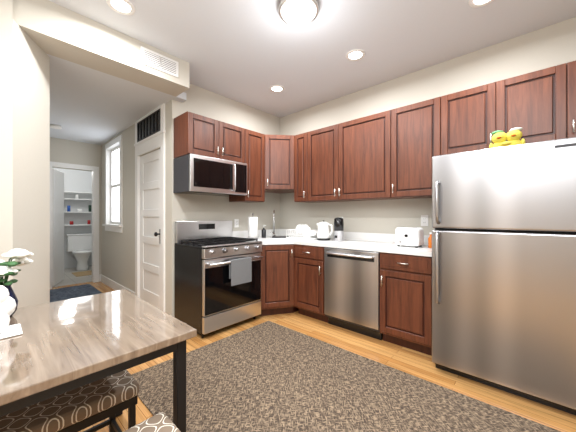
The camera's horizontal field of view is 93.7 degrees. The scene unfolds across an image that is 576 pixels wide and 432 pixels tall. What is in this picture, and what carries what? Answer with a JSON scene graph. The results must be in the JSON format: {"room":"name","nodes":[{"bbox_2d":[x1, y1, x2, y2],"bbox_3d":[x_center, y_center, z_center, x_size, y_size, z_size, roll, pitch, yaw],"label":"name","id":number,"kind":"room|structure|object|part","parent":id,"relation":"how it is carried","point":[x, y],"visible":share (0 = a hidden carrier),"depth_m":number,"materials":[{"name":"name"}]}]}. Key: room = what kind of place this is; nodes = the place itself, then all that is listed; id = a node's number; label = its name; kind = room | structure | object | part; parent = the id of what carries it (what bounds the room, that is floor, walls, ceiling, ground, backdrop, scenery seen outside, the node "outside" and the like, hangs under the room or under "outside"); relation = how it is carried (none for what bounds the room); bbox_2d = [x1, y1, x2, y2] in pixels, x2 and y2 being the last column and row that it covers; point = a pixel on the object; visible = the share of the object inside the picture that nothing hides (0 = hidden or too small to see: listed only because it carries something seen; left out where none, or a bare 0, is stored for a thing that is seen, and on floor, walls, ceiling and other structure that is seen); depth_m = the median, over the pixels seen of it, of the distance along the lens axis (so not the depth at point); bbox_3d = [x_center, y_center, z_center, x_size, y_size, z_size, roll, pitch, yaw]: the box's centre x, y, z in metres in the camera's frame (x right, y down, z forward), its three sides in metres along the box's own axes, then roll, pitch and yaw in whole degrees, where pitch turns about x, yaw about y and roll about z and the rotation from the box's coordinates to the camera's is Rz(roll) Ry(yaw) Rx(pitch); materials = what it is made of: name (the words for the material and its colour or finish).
{"room":"kitchen","nodes":[
{"label":"kitchen","id":0,"kind":"room"},
{"bbox_2d":[0,0,49,307],"bbox_3d":[-3.118,-0.180,0.710,0.400,2.800,3.800,0,0,42],"label":"wall","id":1,"kind":"structure","parent":0,"point":[24,140],"depth_m":1.93,"materials":[{"name":"paint"}]},
{"bbox_2d":[13,0,188,96],"bbox_3d":[-1.559,-1.450,2.415,0.300,0.260,1.280,0,0,42],"label":"header","id":2,"kind":"object","parent":1,"relation":"attached to","point":[53,29],"visible":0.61,"depth_m":2.21,"materials":[{"name":"paint"}]},
{"bbox_2d":[140,46,177,76],"bbox_3d":[-1.210,-1.458,2.563,0.013,0.155,0.350,0,0,42],"label":"air vent","id":3,"kind":"object","parent":2,"relation":"attached to","point":[155,60],"visible":1,"depth_m":2.55,"materials":[{"name":"white metal"}]},
{"bbox_2d":[54,168,91,268],"bbox_3d":[-5.308,-0.050,6.168,0.100,2.540,2.100,0,0,42],"label":"wall","id":4,"kind":"structure","parent":0,"point":[77,180],"depth_m":6.39,"materials":[{"name":"paint"}]},
{"bbox_2d":[64,191,91,225],"bbox_3d":[-4.902,0.330,6.353,0.190,1.780,0.640,0,0,42],"label":"shelf","id":5,"kind":"object","parent":4,"relation":"attached to","point":[79,210],"visible":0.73,"depth_m":6.29,"materials":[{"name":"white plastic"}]},
{"bbox_2d":[50,137,100,274],"bbox_3d":[-3.928,-0.075,4.655,0.120,2.590,1.170,0,0,42],"label":"wall","id":6,"kind":"structure","parent":0,"point":[72,152],"depth_m":4.80,"materials":[{"name":"paint"}]},
{"bbox_2d":[52,168,63,285],"bbox_3d":[-4.169,0.194,4.898,0.040,2.028,0.560,0,0,-26],"label":"door","id":7,"kind":"structure","parent":6,"relation":"in","point":[57,226],"depth_m":4.82,"materials":[{"name":"white wood"}]},
{"bbox_2d":[50,161,98,288],"bbox_3d":[-3.802,0.155,4.778,0.140,2.130,0.740,0,0,42],"label":"door frame","id":8,"kind":"structure","parent":6,"relation":"attached to","point":[95,222],"depth_m":4.96,"materials":[{"name":"white wood"}]},
{"bbox_2d":[47,54,185,144],"bbox_3d":[-2.799,-1.360,3.630,3.170,0.080,1.400,0,0,42],"label":"ceiling","id":9,"kind":"structure","parent":0,"point":[90,105],"depth_m":3.14,"materials":[{"name":"paint"}]},
{"bbox_2d":[50,124,61,128],"bbox_3d":[-3.390,-1.302,3.940,0.140,0.034,0.140,0,0,42],"label":"smoke detector","id":10,"kind":"object","parent":9,"relation":"attached to","point":[54,126],"visible":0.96,"depth_m":3.92,"materials":[{"name":"white plastic"}]},
{"bbox_2d":[101,103,166,312],"bbox_3d":[-2.448,-0.180,4.176,2.950,2.800,0.120,0,0,42],"label":"wall","id":11,"kind":"structure","parent":0,"point":[118,257],"depth_m":4.13,"materials":[{"name":"paint"}]},
{"bbox_2d":[102,135,122,232],"bbox_3d":[-2.898,-0.505,4.551,0.940,1.530,0.175,0,0,42],"label":"window","id":12,"kind":"structure","parent":11,"relation":"in","point":[109,147],"depth_m":4.67,"materials":[{"name":"white glass"}]},
{"bbox_3d":[-2.875,-0.518,4.577,0.724,1.308,0.035,0,0,42],"label":"window sash","id":13,"kind":"part","parent":12,"relation":"part of","materials":[{"name":"white glass"}]},
{"bbox_2d":[99,274,134,294],"bbox_3d":[-2.822,1.155,4.423,1.825,0.130,0.020,0,0,42],"label":"baseboard","id":14,"kind":"structure","parent":11,"relation":"attached to","point":[114,285],"depth_m":4.48,"materials":[{"name":"white wood"}]},
{"bbox_2d":[137,109,159,141],"bbox_3d":[-1.799,-1.153,3.486,0.764,0.265,0.020,0,0,42],"label":"air vent","id":15,"kind":"object","parent":11,"relation":"attached to","point":[148,126],"visible":0.92,"depth_m":3.46,"materials":[{"name":"black metal"}]},
{"bbox_2d":[140,149,159,308],"bbox_3d":[-1.796,0.192,3.490,0.748,2.033,0.113,0,0,42],"label":"kitchen door","id":16,"kind":"structure","parent":11,"relation":"in","point":[150,228],"depth_m":3.53,"materials":[{"name":"white wood"}]},
{"bbox_2d":[134,103,165,311],"bbox_3d":[-1.761,-0.050,3.528,0.960,2.540,0.150,0,0,42],"label":"door frame","id":17,"kind":"structure","parent":11,"relation":"attached to","point":[151,143],"depth_m":3.31,"materials":[{"name":"white wood"}]},
{"bbox_2d":[167,83,279,316],"bbox_3d":[-0.765,-0.180,3.742,0.120,2.800,1.750,0,0,42],"label":"wall","id":18,"kind":"structure","parent":0,"point":[208,104],"depth_m":3.43,"materials":[{"name":"paint"}]},
{"bbox_2d":[174,111,245,162],"bbox_3d":[-0.919,-0.880,3.227,0.339,0.451,0.755,0,0,42],"label":"upper cabinet","id":19,"kind":"object","parent":18,"relation":"attached to","point":[194,133],"depth_m":3.03,"materials":[{"name":"brown wood"}]},
{"bbox_2d":[173,154,246,196],"bbox_3d":[-0.884,-0.454,3.192,0.440,0.391,0.753,0,0,42],"label":"microwave","id":20,"kind":"object","parent":19,"relation":"attached to","point":[199,174],"visible":1,"depth_m":3.00,"materials":[{"name":"silver metal"}]},
{"bbox_2d":[234,219,238,227],"bbox_3d":[-0.706,0.100,3.708,0.008,0.116,0.072,0,0,42],"label":"electrical outlet","id":21,"kind":"object","parent":18,"relation":"attached to","point":[236,223],"visible":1,"depth_m":3.70,"materials":[{"name":"white plastic"}]},
{"bbox_2d":[229,129,269,202],"bbox_3d":[-0.518,-0.647,3.637,0.378,0.916,0.387,0,0,42],"label":"upper cabinet","id":22,"kind":"object","parent":18,"relation":"attached to","point":[255,141],"depth_m":3.53,"materials":[{"name":"brown wood"}]},
{"bbox_2d":[266,134,293,193],"bbox_3d":[-0.124,-0.732,3.903,0.602,0.746,0.638,0,0,42],"label":"upper cabinet","id":23,"kind":"object","parent":18,"relation":"attached to","point":[267,159],"depth_m":3.66,"materials":[{"name":"brown wood"}]},
{"bbox_2d":[49,0,575,117],"bbox_3d":[-0.703,-1.630,0.535,4.700,0.100,6.800,0,0,42],"label":"ceiling","id":24,"kind":"structure","parent":0,"point":[250,53],"depth_m":2.38,"materials":[{"name":"paint"}]},
{"bbox_2d":[106,0,135,14],"bbox_3d":[-1.251,-1.575,2.025,0.189,0.007,0.189,0,0,36],"label":"recessed light","id":25,"kind":"object","parent":24,"relation":"in","point":[124,7],"depth_m":2.03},
{"bbox_2d":[269,85,284,92],"bbox_3d":[-0.136,-1.575,3.349,0.189,0.007,0.189,0,0,36],"label":"recessed light","id":26,"kind":"object","parent":24,"relation":"in","point":[275,88],"depth_m":3.34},
{"bbox_2d":[278,0,318,25],"bbox_3d":[0.079,-1.512,2.028,0.306,0.135,0.306,0,0,42],"label":"flush ceiling light","id":27,"kind":"object","parent":24,"relation":"attached to","point":[298,12],"visible":1,"depth_m":1.98,"materials":[{"name":"white glass"}]},
{"bbox_2d":[345,49,364,60],"bbox_3d":[0.660,-1.575,2.648,0.189,0.007,0.189,0,0,33],"label":"recessed light","id":28,"kind":"object","parent":24,"relation":"in","point":[356,54],"depth_m":2.64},
{"bbox_2d":[468,0,493,7],"bbox_3d":[1.414,-1.575,1.946,0.189,0.007,0.189,0,0,36],"label":"recessed light","id":29,"kind":"object","parent":24,"relation":"in","point":[473,3],"depth_m":1.99,"materials":[{"name":"white glass"}]},
{"bbox_2d":[50,266,575,431],"bbox_3d":[-2.511,1.270,2.188,9.600,0.100,6.800,0,0,42],"label":"floor","id":30,"kind":"structure","parent":0,"point":[412,362],"depth_m":2.30,"materials":[{"name":"brown wood"}]},
{"bbox_2d":[0,370,138,431],"bbox_3d":[-1.139,0.985,0.953,0.353,0.469,1.030,0,0,42],"label":"bench","id":31,"kind":"object","parent":30,"relation":"on","point":[87,405],"visible":0.62,"depth_m":1.10,"materials":[{"name":"fabric"}]},
{"bbox_2d":[50,284,101,301],"bbox_3d":[-3.333,1.216,4.179,1.200,0.006,0.670,0,0,42],"label":"rug","id":32,"kind":"object","parent":30,"relation":"on","point":[65,293],"visible":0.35,"depth_m":4.28,"materials":[{"name":"blue fabric"}]},
{"bbox_2d":[66,233,91,270],"bbox_3d":[-4.709,0.820,6.176,0.714,0.800,0.490,0,0,42],"label":"toilet","id":33,"kind":"object","parent":30,"relation":"on","point":[79,246],"visible":0.85,"depth_m":6.16,"materials":[{"name":"ceramic"}]},
{"bbox_2d":[72,270,91,276],"bbox_3d":[-4.267,1.214,5.751,0.500,0.012,0.470,0,0,42],"label":"bath mat","id":34,"kind":"object","parent":30,"relation":"on","point":[82,273],"visible":0.54,"depth_m":5.67,"materials":[{"name":"beige fabric"}]},
{"bbox_2d":[0,289,196,431],"bbox_3d":[-1.116,0.844,0.980,0.910,0.751,1.200,0,0,42],"label":"dining table","id":35,"kind":"object","parent":30,"relation":"on","point":[56,348],"visible":0.9,"depth_m":1.03,"materials":[{"name":"stone"}]},
{"bbox_2d":[0,285,22,338],"bbox_3d":[-1.151,0.370,1.053,0.140,0.195,0.160,0,0,42],"label":"figurine","id":36,"kind":"object","parent":35,"relation":"on","point":[7,305],"visible":1,"depth_m":1.07,"materials":[{"name":"white ceramic"}]},
{"bbox_2d":[0,249,33,316],"bbox_3d":[-1.335,0.309,1.238,0.269,0.316,0.251,0,0,42],"label":"flower vase","id":37,"kind":"object","parent":35,"relation":"on","point":[17,257],"visible":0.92,"depth_m":1.24,"materials":[{"name":"blue ceramic"}]},
{"bbox_2d":[124,412,180,431],"bbox_3d":[-0.473,0.985,0.772,0.400,0.469,0.400,0,0,42],"label":"stool","id":38,"kind":"object","parent":30,"relation":"on","point":[161,422],"visible":1,"depth_m":0.97,"materials":[{"name":"fabric"}]},
{"bbox_2d":[174,221,263,337],"bbox_3d":[-0.766,0.640,3.085,0.705,1.160,0.753,0,0,42],"label":"gas range","id":39,"kind":"object","parent":30,"relation":"on","point":[217,275],"visible":0.98,"depth_m":2.87,"materials":[{"name":"silver metal"}]},
{"bbox_2d":[259,244,297,315],"bbox_3d":[-0.143,0.782,3.692,0.858,0.875,0.975,0,0,42],"label":"base cabinet","id":40,"kind":"object","parent":30,"relation":"on","point":[277,278],"visible":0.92,"depth_m":3.26,"materials":[{"name":"brown wood"}]},
{"bbox_2d":[232,229,431,256],"bbox_3d":[0.425,0.274,3.174,2.396,0.138,0.973,0,0,42],"label":"countertop","id":41,"kind":"structure","parent":40,"relation":"on","point":[379,242],"depth_m":3.15,"materials":[{"name":"white stone"}]},
{"bbox_2d":[248,213,258,238],"bbox_3d":[-0.464,0.133,3.568,0.150,0.342,0.150,0,0,42],"label":"paper towel holder","id":42,"kind":"object","parent":41,"relation":"on","point":[252,227],"visible":0.96,"depth_m":3.52,"materials":[{"name":"white paper"}]},
{"bbox_2d":[261,225,265,237],"bbox_3d":[-0.336,0.216,3.776,0.072,0.175,0.064,0,0,42],"label":"soap dispenser","id":43,"kind":"object","parent":41,"relation":"on","point":[263,232],"visible":1,"depth_m":3.75,"materials":[{"name":"black plastic"}]},
{"bbox_2d":[270,210,275,236],"bbox_3d":[-0.210,0.104,3.901,0.179,0.391,0.158,0,0,42],"label":"faucet","id":44,"kind":"object","parent":41,"relation":"on","point":[273,234],"visible":1,"depth_m":3.96,"materials":[{"name":"silver metal"}]},
{"bbox_2d":[286,224,317,240],"bbox_3d":[0.228,0.208,3.599,0.360,0.192,0.380,0,0,42],"label":"dish rack","id":45,"kind":"object","parent":41,"relation":"on","point":[304,232],"visible":0.88,"depth_m":3.48,"materials":[{"name":"white plastic"}]},
{"bbox_2d":[317,220,332,240],"bbox_3d":[0.464,0.179,3.397,0.241,0.250,0.170,0,0,42],"label":"kettle","id":46,"kind":"object","parent":41,"relation":"on","point":[324,233],"visible":1,"depth_m":3.35,"materials":[{"name":"white plastic"}]},
{"bbox_2d":[334,217,343,240],"bbox_3d":[0.616,0.161,3.282,0.124,0.287,0.128,0,0,42],"label":"coffee grinder","id":47,"kind":"object","parent":41,"relation":"on","point":[338,228],"visible":1,"depth_m":3.23,"materials":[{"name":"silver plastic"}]},
{"bbox_2d":[395,227,423,247],"bbox_3d":[1.210,0.208,2.693,0.230,0.192,0.192,0,0,42],"label":"toaster","id":48,"kind":"object","parent":41,"relation":"on","point":[409,236],"visible":1,"depth_m":2.62,"materials":[{"name":"white plastic"}]},
{"bbox_2d":[428,233,431,247],"bbox_3d":[1.364,0.231,2.574,0.050,0.145,0.050,0,0,27],"label":"bottle","id":49,"kind":"object","parent":41,"relation":"on","point":[430,242],"visible":0.19,"depth_m":2.54,"materials":[{"name":"orange plastic"}]},
{"bbox_2d":[294,244,327,322],"bbox_3d":[0.430,0.782,3.381,0.446,0.875,0.662,0,0,42],"label":"base cabinet","id":50,"kind":"object","parent":30,"relation":"on","point":[308,281],"visible":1,"depth_m":3.16,"materials":[{"name":"brown wood"}]},
{"bbox_2d":[131,321,560,431],"bbox_3d":[0.228,1.216,1.702,2.600,0.008,1.500,0,0,42],"label":"kitchen rug","id":51,"kind":"object","parent":30,"relation":"on","point":[268,376],"visible":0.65,"depth_m":1.83,"materials":[{"name":"carpet"}]},
{"bbox_2d":[324,247,382,339],"bbox_3d":[0.823,0.784,3.004,0.634,0.872,0.655,0,0,42],"label":"dishwasher","id":52,"kind":"object","parent":30,"relation":"on","point":[351,290],"visible":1,"depth_m":2.77,"materials":[{"name":"silver metal"}]},
{"bbox_2d":[380,252,431,355],"bbox_3d":[1.240,0.782,2.641,0.463,0.875,0.662,0,0,42],"label":"base cabinet","id":53,"kind":"object","parent":30,"relation":"on","point":[405,300],"visible":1,"depth_m":2.42,"materials":[{"name":"brown wood"}]},
{"bbox_2d":[432,137,575,414],"bbox_3d":[1.673,0.375,2.097,0.840,1.690,0.827,0,0,42],"label":"refrigerator","id":54,"kind":"object","parent":30,"relation":"on","point":[504,271],"visible":1,"depth_m":1.80,"materials":[{"name":"silver metal"}]},
{"bbox_2d":[489,127,524,148],"bbox_3d":[1.653,-0.562,2.026,0.235,0.182,0.112,0,0,42],"label":"duck","id":55,"kind":"object","parent":54,"relation":"on","point":[512,136],"visible":0.67,"depth_m":2.01},
{"bbox_2d":[280,17,575,234],"bbox_3d":[1.496,-0.180,2.941,4.700,2.800,0.120,0,0,42],"label":"wall","id":56,"kind":"structure","parent":0,"point":[546,47],"depth_m":3.00,"materials":[{"name":"paint"}]},
{"bbox_2d":[421,215,427,225],"bbox_3d":[1.459,0.050,2.884,0.072,0.116,0.008,0,0,42],"label":"electrical outlet","id":57,"kind":"object","parent":56,"relation":"attached to","point":[424,220],"visible":1,"depth_m":2.88,"materials":[{"name":"white plastic"}]},
{"bbox_2d":[294,60,575,202],"bbox_3d":[1.313,-0.647,2.768,3.056,0.915,0.372,0,0,42],"label":"upper cabinet","id":58,"kind":"object","parent":56,"relation":"attached to","point":[387,155],"visible":0.88,"depth_m":2.60,"materials":[{"name":"brown wood"}]}
]}

